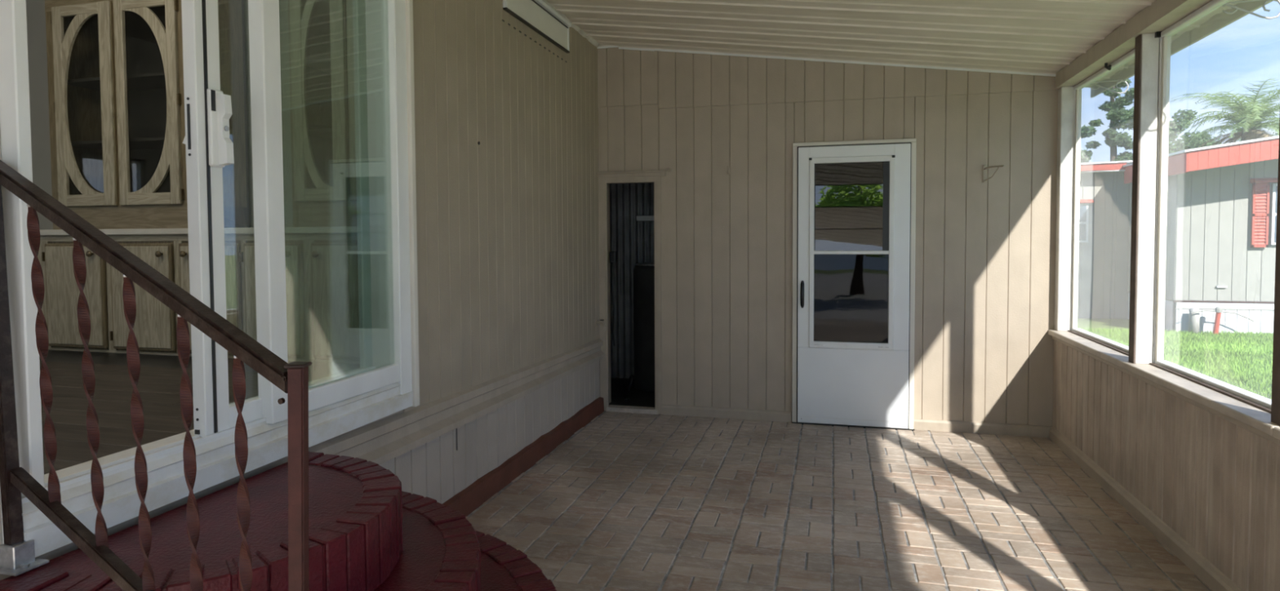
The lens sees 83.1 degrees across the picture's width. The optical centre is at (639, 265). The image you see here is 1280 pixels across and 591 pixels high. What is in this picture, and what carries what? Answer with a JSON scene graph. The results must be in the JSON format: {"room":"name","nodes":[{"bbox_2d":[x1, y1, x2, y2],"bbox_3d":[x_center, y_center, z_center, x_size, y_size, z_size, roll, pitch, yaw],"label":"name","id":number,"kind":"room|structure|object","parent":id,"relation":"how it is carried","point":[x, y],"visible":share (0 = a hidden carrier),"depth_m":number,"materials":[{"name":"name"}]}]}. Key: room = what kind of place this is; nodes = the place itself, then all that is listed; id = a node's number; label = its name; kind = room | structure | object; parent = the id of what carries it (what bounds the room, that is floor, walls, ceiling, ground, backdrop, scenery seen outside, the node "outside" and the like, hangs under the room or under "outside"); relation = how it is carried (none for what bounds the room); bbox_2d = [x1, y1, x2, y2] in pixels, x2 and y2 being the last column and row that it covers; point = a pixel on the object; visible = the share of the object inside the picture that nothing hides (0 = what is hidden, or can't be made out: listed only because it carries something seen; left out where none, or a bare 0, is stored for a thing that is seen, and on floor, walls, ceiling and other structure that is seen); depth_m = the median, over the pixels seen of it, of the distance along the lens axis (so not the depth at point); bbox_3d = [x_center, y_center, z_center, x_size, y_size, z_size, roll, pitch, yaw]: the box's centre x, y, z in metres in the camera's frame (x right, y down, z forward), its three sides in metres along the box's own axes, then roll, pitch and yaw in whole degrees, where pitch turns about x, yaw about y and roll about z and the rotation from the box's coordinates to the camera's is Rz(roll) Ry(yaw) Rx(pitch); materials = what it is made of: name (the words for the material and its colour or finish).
{"room":"sunroom","nodes":[
{"label":"sunroom","id":0,"kind":"room"},
{"bbox_2d":[26,0,293,230],"bbox_3d":[-3.337,-0.520,1.798,3.580,2.325,5.160,0,2,15],"label":"wall","id":1,"kind":"structure","parent":0,"point":[35,9],"depth_m":4.42,"materials":[{"name":"beige paint"}]},
{"bbox_2d":[39,349,359,474],"bbox_3d":[-3.322,0.591,1.839,3.600,0.100,5.160,0,2,15],"label":"floor","id":2,"kind":"structure","parent":0,"point":[158,386],"depth_m":2.74,"materials":[{"name":"brown wood"}]},
{"bbox_2d":[37,234,178,355],"bbox_3d":[-2.844,0.179,4.038,0.980,0.698,0.396,0,2,15],"label":"base cabinet","id":3,"kind":"object","parent":2,"relation":"on","point":[155,325],"visible":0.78,"depth_m":3.88,"materials":[{"name":"brown wood"}]},
{"bbox_2d":[177,233,310,361],"bbox_3d":[-1.984,0.184,3.807,0.798,0.698,0.396,0,2,15],"label":"base cabinet","id":4,"kind":"object","parent":2,"relation":"on","point":[239,249],"visible":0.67,"depth_m":3.62,"materials":[{"name":"brown wood"}]},
{"bbox_2d":[307,233,359,364],"bbox_3d":[-1.319,0.187,3.629,0.573,0.698,0.396,0,2,15],"label":"base cabinet","id":5,"kind":"object","parent":2,"relation":"on","point":[333,269],"visible":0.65,"depth_m":3.50,"materials":[{"name":"brown wood"}]},
{"bbox_3d":[-3.845,0.174,4.306,1.088,0.698,0.396,0,2,15],"label":"base cabinet","id":6,"kind":"object","parent":2,"relation":"on","visible":0},
{"bbox_2d":[40,226,357,235],"bbox_3d":[-2.703,-0.185,4.007,3.445,0.032,0.375,0,2,15],"label":"countertop","id":7,"kind":"structure","parent":6,"relation":"on","point":[353,229],"depth_m":3.71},
{"bbox_2d":[44,0,250,229],"bbox_3d":[-2.717,-0.861,3.982,0.985,1.320,0.367,0,2,15],"label":"hutch","id":8,"kind":"object","parent":7,"relation":"on","point":[115,68],"visible":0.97,"depth_m":3.90,"materials":[{"name":"brown wood"}]},
{"bbox_2d":[67,71,165,91],"bbox_3d":[-2.711,-1.020,3.999,0.949,0.016,0.270,0,2,15],"label":"shelf","id":9,"kind":"object","parent":8,"relation":"attached to","point":[150,82],"depth_m":4.01,"materials":[{"name":"brown wood"}]},
{"bbox_2d":[71,137,164,149],"bbox_3d":[-2.710,-0.680,4.012,0.949,0.016,0.270,0,2,15],"label":"shelf","id":10,"kind":"object","parent":8,"relation":"attached to","point":[151,143],"depth_m":3.99,"materials":[{"name":"brown wood"}]},
{"bbox_2d":[287,0,356,226],"bbox_3d":[-1.362,-0.854,3.619,0.650,1.320,0.367,0,2,15],"label":"hutch","id":11,"kind":"object","parent":7,"relation":"on","point":[321,32],"visible":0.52,"depth_m":3.51,"materials":[{"name":"brown wood"}]},
{"bbox_2d":[306,57,330,73],"bbox_3d":[-1.357,-1.013,3.636,0.614,0.016,0.270,0,2,15],"label":"shelf","id":12,"kind":"object","parent":11,"relation":"attached to","point":[321,65],"depth_m":3.62,"materials":[{"name":"brown wood"}]},
{"bbox_2d":[308,128,332,138],"bbox_3d":[-1.355,-0.673,3.649,0.614,0.016,0.270,0,2,15],"label":"shelf","id":13,"kind":"object","parent":11,"relation":"attached to","point":[314,133],"depth_m":3.62,"materials":[{"name":"brown wood"}]},
{"bbox_2d":[0,0,611,580],"bbox_3d":[-1.232,-0.218,2.425,0.165,3.000,7.364,0,2,15],"label":"wall","id":14,"kind":"structure","parent":0,"point":[506,119],"depth_m":3.90,"materials":[{"name":"beige paint"}]},
{"bbox_2d":[0,0,419,557],"bbox_3d":[-1.248,-0.462,2.271,0.172,2.300,1.670,0,2,15],"label":"door","id":15,"kind":"structure","parent":14,"relation":"in","point":[386,382],"depth_m":2.27,"materials":[{"name":"white plastic"}]},
{"bbox_2d":[442,396,604,516],"bbox_3d":[-0.653,1.147,4.399,0.040,0.123,2.760,0,2,15],"label":"baseboard","id":16,"kind":"structure","parent":14,"relation":"attached to","point":[468,500],"depth_m":4.19,"materials":[{"name":"red paint"}]},
{"bbox_2d":[502,0,570,53],"bbox_3d":[-0.618,-1.544,4.489,0.030,0.200,1.000,0,2,15],"label":"air conditioner","id":17,"kind":"object","parent":14,"relation":"in","point":[536,15],"depth_m":4.52,"materials":[{"name":"white metal"}]},
{"bbox_2d":[542,0,599,47],"bbox_3d":[-0.679,-1.652,4.273,0.028,0.032,2.760,0,2,15],"label":"trim","id":18,"kind":"structure","parent":14,"relation":"attached to","point":[580,31],"depth_m":5.17,"materials":[{"name":"beige wood"}]},
{"bbox_2d":[595,319,605,327],"bbox_3d":[-0.302,0.448,5.613,0.084,0.057,0.037,1,2,24],"label":"bib","id":19,"kind":"object","parent":14,"relation":"attached to","point":[597,321],"visible":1,"depth_m":5.61,"materials":[{"name":"black metal"}]},
{"bbox_2d":[597,45,1058,426],"bbox_3d":[1.148,-0.232,6.091,3.985,3.118,1.574,0,2,15],"label":"wall","id":20,"kind":"structure","parent":0,"point":[985,251],"depth_m":5.31,"materials":[{"name":"beige wood"}]},
{"bbox_2d":[598,169,666,414],"bbox_3d":[-0.049,0.213,5.652,0.545,1.895,0.096,0,2,15],"label":"door frame","id":21,"kind":"structure","parent":20,"relation":"in","point":[605,178],"depth_m":5.62,"materials":[{"name":"paint"}]},
{"bbox_2d":[609,251,617,346],"bbox_3d":[-0.211,0.266,5.804,0.048,0.761,0.070,0,2,15],"label":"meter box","id":22,"kind":"object","parent":21,"relation":"attached to","point":[613,255],"visible":1,"depth_m":5.79,"materials":[{"name":"black metal"}]},
{"bbox_2d":[633,262,654,392],"bbox_3d":[0.162,0.545,6.570,0.440,1.138,0.440,0,2,15],"label":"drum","id":23,"kind":"object","parent":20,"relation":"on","point":[644,273],"visible":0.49,"depth_m":6.40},
{"bbox_2d":[636,215,653,221],"bbox_3d":[0.191,-0.448,6.813,0.440,0.045,0.100,0,2,15],"label":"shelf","id":24,"kind":"object","parent":20,"relation":"attached to","point":[641,218],"visible":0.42,"depth_m":6.80,"materials":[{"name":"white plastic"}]},
{"bbox_2d":[661,404,791,422],"bbox_3d":[0.643,1.117,5.468,0.985,0.075,0.022,0,2,15],"label":"baseboard","id":25,"kind":"structure","parent":20,"relation":"attached to","point":[671,410],"depth_m":5.46,"materials":[{"name":"beige wood"}]},
{"bbox_2d":[727,165,729,173],"bbox_3d":[0.657,-0.711,5.374,0.020,0.063,0.055,0,2,15],"label":"wall hook","id":26,"kind":"object","parent":20,"relation":"attached to","point":[728,166],"visible":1,"depth_m":5.39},
{"bbox_2d":[596,45,1055,76],"bbox_3d":[1.215,-1.479,5.209,3.200,0.428,0.022,0,2,15],"label":"trim","id":27,"kind":"structure","parent":20,"relation":"attached to","point":[603,46],"depth_m":5.15,"materials":[{"name":"beige wood"}]},
{"bbox_2d":[791,137,916,431],"bbox_3d":[1.525,0.138,5.177,0.850,2.055,0.152,0,2,15],"label":"door","id":28,"kind":"structure","parent":20,"relation":"in","point":[854,311],"depth_m":5.15,"materials":[{"name":"white metal"}]},
{"bbox_2d":[913,418,1052,437],"bbox_3d":[2.365,1.126,5.007,0.890,0.075,0.022,0,2,15],"label":"baseboard","id":29,"kind":"structure","parent":20,"relation":"attached to","point":[1011,429],"depth_m":5.00,"materials":[{"name":"beige wood"}]},
{"bbox_2d":[982,164,1004,182],"bbox_3d":[2.369,-0.626,4.847,0.027,0.120,0.212,-1,2,-8],"label":"bracket","id":30,"kind":"object","parent":20,"relation":"attached to","point":[984,177],"visible":1,"depth_m":4.92,"materials":[{"name":"beige metal"}]},
{"bbox_2d":[466,411,1213,590],"bbox_3d":[0.361,1.417,1.949,3.374,0.251,7.156,0,2,15],"label":"floor","id":31,"kind":"structure","parent":0,"point":[628,501],"depth_m":3.56,"materials":[{"name":"beige tile"}]},
{"bbox_2d":[0,452,556,590],"bbox_3d":[-0.751,0.982,1.857,1.045,0.661,1.904,0,2,15],"label":"brick steps","id":32,"kind":"structure","parent":31,"relation":"on","point":[366,533],"depth_m":1.90,"materials":[{"name":"red brick"}]},
{"bbox_2d":[0,160,311,590],"bbox_3d":[-0.988,0.415,1.404,0.962,1.287,0.083,1,2,25],"label":"stair railing","id":33,"kind":"object","parent":32,"relation":"on","point":[17,556],"visible":1,"depth_m":1.41,"materials":[{"name":"brown paint"}]},
{"bbox_2d":[546,0,1272,97],"bbox_3d":[0.470,-1.334,1.879,3.585,0.584,7.550,0,2,15],"label":"ceiling","id":34,"kind":"structure","parent":0,"point":[1028,36],"depth_m":4.35,"materials":[{"name":"beige metal"}]},
{"bbox_2d":[1054,0,1212,88],"bbox_3d":[1.935,-1.092,1.470,0.130,0.097,6.900,0,2,15],"label":"header beam","id":35,"kind":"structure","parent":0,"point":[1161,15],"depth_m":3.69,"materials":[{"name":"beige wood"}]},
{"bbox_2d":[1104,62,1111,70],"bbox_3d":[2.645,-1.125,4.075,0.022,0.048,0.058,0,2,9],"label":"hook","id":36,"kind":"object","parent":35,"relation":"attached to","point":[1108,68],"visible":1,"depth_m":4.08,"materials":[{"name":"black metal"}]},
{"bbox_2d":[1052,339,1279,590],"bbox_3d":[1.943,1.052,1.502,0.110,0.900,7.000,0,2,15],"label":"wall","id":37,"kind":"structure","parent":0,"point":[1213,481],"depth_m":3.07,"materials":[{"name":"beige wood"}]},
{"bbox_2d":[1048,426,1243,590],"bbox_3d":[1.878,1.262,1.518,0.022,0.080,6.980,0,2,15],"label":"baseboard","id":38,"kind":"structure","parent":37,"relation":"attached to","point":[1200,566],"depth_m":3.33,"materials":[{"name":"beige wood"}]},
{"bbox_2d":[1048,329,1279,444],"bbox_3d":[1.943,0.599,1.482,0.185,0.062,6.996,0,2,15],"label":"ledge","id":39,"kind":"object","parent":37,"relation":"on","point":[1256,420],"visible":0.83,"depth_m":3.04,"materials":[{"name":"paint"}]},
{"bbox_2d":[1053,85,1075,331],"bbox_3d":[2.835,-0.371,4.794,0.110,1.611,0.077,0,2,15],"label":"porch post","id":40,"kind":"object","parent":39,"relation":"on","point":[1066,95],"visible":0.88,"depth_m":4.77,"materials":[{"name":"white paint"}]},
{"bbox_2d":[1067,48,1134,355],"bbox_3d":[2.708,-0.345,4.160,0.072,1.609,1.215,0,2,15],"label":"window","id":41,"kind":"structure","parent":39,"relation":"on","point":[1118,347],"depth_m":4.71,"materials":[{"name":"white plastic"}]},
{"bbox_2d":[1089,79,1128,93],"bbox_3d":[2.935,-1.116,4.516,0.213,0.090,0.008,0,2,15],"label":"bracket","id":42,"kind":"object","parent":41,"relation":"attached to","point":[1118,80],"visible":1,"depth_m":4.51,"materials":[{"name":"white metal"}]},
{"bbox_2d":[1128,31,1162,364],"bbox_3d":[2.496,-0.321,3.542,0.116,1.611,0.090,0,2,15],"label":"porch post","id":43,"kind":"object","parent":39,"relation":"on","point":[1148,46],"visible":0.91,"depth_m":3.53,"materials":[{"name":"white paint"}]},
{"bbox_2d":[1149,0,1271,413],"bbox_3d":[2.384,-0.296,2.949,0.072,1.609,1.155,0,2,15],"label":"window","id":44,"kind":"structure","parent":39,"relation":"on","point":[1264,403],"depth_m":3.47,"materials":[{"name":"white plastic"}]},
{"bbox_2d":[1222,0,1279,19],"bbox_3d":[2.521,-1.054,2.972,0.213,0.090,0.008,0,2,15],"label":"bracket","id":45,"kind":"object","parent":44,"relation":"attached to","point":[1236,7],"visible":1,"depth_m":2.97,"materials":[{"name":"grey paint"}]},
{"bbox_2d":[1271,116,1279,425],"bbox_3d":[2.177,-0.273,2.352,0.116,1.611,0.105,0,2,15],"label":"porch post","id":46,"kind":"object","parent":39,"relation":"on","point":[1275,402],"visible":1,"depth_m":2.42,"materials":[{"name":"white paint"}]},
{"label":"outside","id":47,"kind":"structure","parent":0,"visible":0},
{"bbox_2d":[1077,318,1271,396],"bbox_3d":[19.355,0.857,21.173,90.000,0.300,100.000,0,2,15],"label":"ground","id":48,"kind":"structure","parent":47,"point":[1108,323],"depth_m":13.29,"materials":[{"name":"green plant"}]},
{"bbox_2d":[1080,148,1085,158],"bbox_3d":[10.951,-1.520,20.673,5.988,4.597,1.804,0,2,15],"label":"pine tree","id":49,"kind":"object","parent":48,"relation":"on","point":[1082,153],"visible":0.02,"depth_m":20.12,"materials":[{"name":"green plant"}]},
{"bbox_2d":[1080,78,1133,164],"bbox_3d":[14.364,-2.593,21.787,2.579,6.612,1.614,0,2,15],"label":"pine tree","id":50,"kind":"object","parent":48,"relation":"on","point":[1116,111],"visible":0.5,"depth_m":21.61,"materials":[{"name":"green plant"}]},
{"bbox_2d":[1119,106,1222,153],"bbox_3d":[19.480,-2.686,26.224,4.151,6.400,2.210,0,2,11],"label":"pine tree","id":51,"kind":"object","parent":48,"relation":"on","point":[1175,126],"visible":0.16,"depth_m":25.79,"materials":[{"name":"green plant"}]},
{"bbox_2d":[1078,326,1273,399],"bbox_3d":[7.096,1.246,7.846,5.872,0.085,8.984,0,2,15],"label":"grass","id":52,"kind":"structure","parent":48,"relation":"on","point":[1241,353],"depth_m":9.62,"materials":[{"name":"green plant"}]},
{"bbox_2d":[1077,135,1279,333],"bbox_3d":[9.316,-0.731,14.819,8.680,3.472,7.340,0,2,15],"label":"house","id":53,"kind":"structure","parent":48,"relation":"on","point":[1222,199],"depth_m":11.89,"materials":[{"name":"grey wood"}]},
{"bbox_2d":[1080,199,1094,203],"bbox_3d":[8.479,-1.252,14.079,0.640,0.080,0.120,0,2,15],"label":"hood","id":54,"kind":"object","parent":53,"relation":"attached to","point":[1082,201],"depth_m":14.01,"materials":[{"name":"white paint"}]},
{"bbox_2d":[1250,182,1266,245],"bbox_3d":[9.999,-0.816,11.648,0.220,1.040,0.020,0,2,15],"label":"shutter","id":55,"kind":"object","parent":53,"relation":"hanging from","point":[1258,190],"depth_m":11.64,"materials":[{"name":"red paint"}]},
{"bbox_2d":[1249,177,1277,182],"bbox_3d":[10.637,-1.368,11.413,1.610,0.075,0.140,0,2,15],"label":"hood","id":56,"kind":"object","parent":53,"relation":"attached to","point":[1251,180],"depth_m":11.57,"materials":[{"name":"grey paint"}]},
{"bbox_2d":[1188,307,1199,333],"bbox_3d":[9.090,0.903,11.843,0.139,0.439,0.147,0,2,15],"label":"duct pipe","id":57,"kind":"object","parent":48,"relation":"on","point":[1194,318],"visible":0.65,"depth_m":11.79,"materials":[{"name":"plastic"}]},
{"bbox_2d":[1191,306,1253,334],"bbox_3d":[9.375,0.902,11.625,0.867,0.464,0.095,0,2,15],"label":"pipe","id":58,"kind":"object","parent":48,"relation":"on","point":[1218,310],"visible":0.93,"depth_m":11.62,"materials":[{"name":"red metal"}]},
{"bbox_2d":[1169,78,1279,146],"bbox_3d":[15.317,-1.846,18.280,3.324,5.378,3.094,0,2,15],"label":"palm tree","id":59,"kind":"object","parent":48,"relation":"on","point":[1246,122],"visible":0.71,"depth_m":18.07,"materials":[{"name":"green plant"}]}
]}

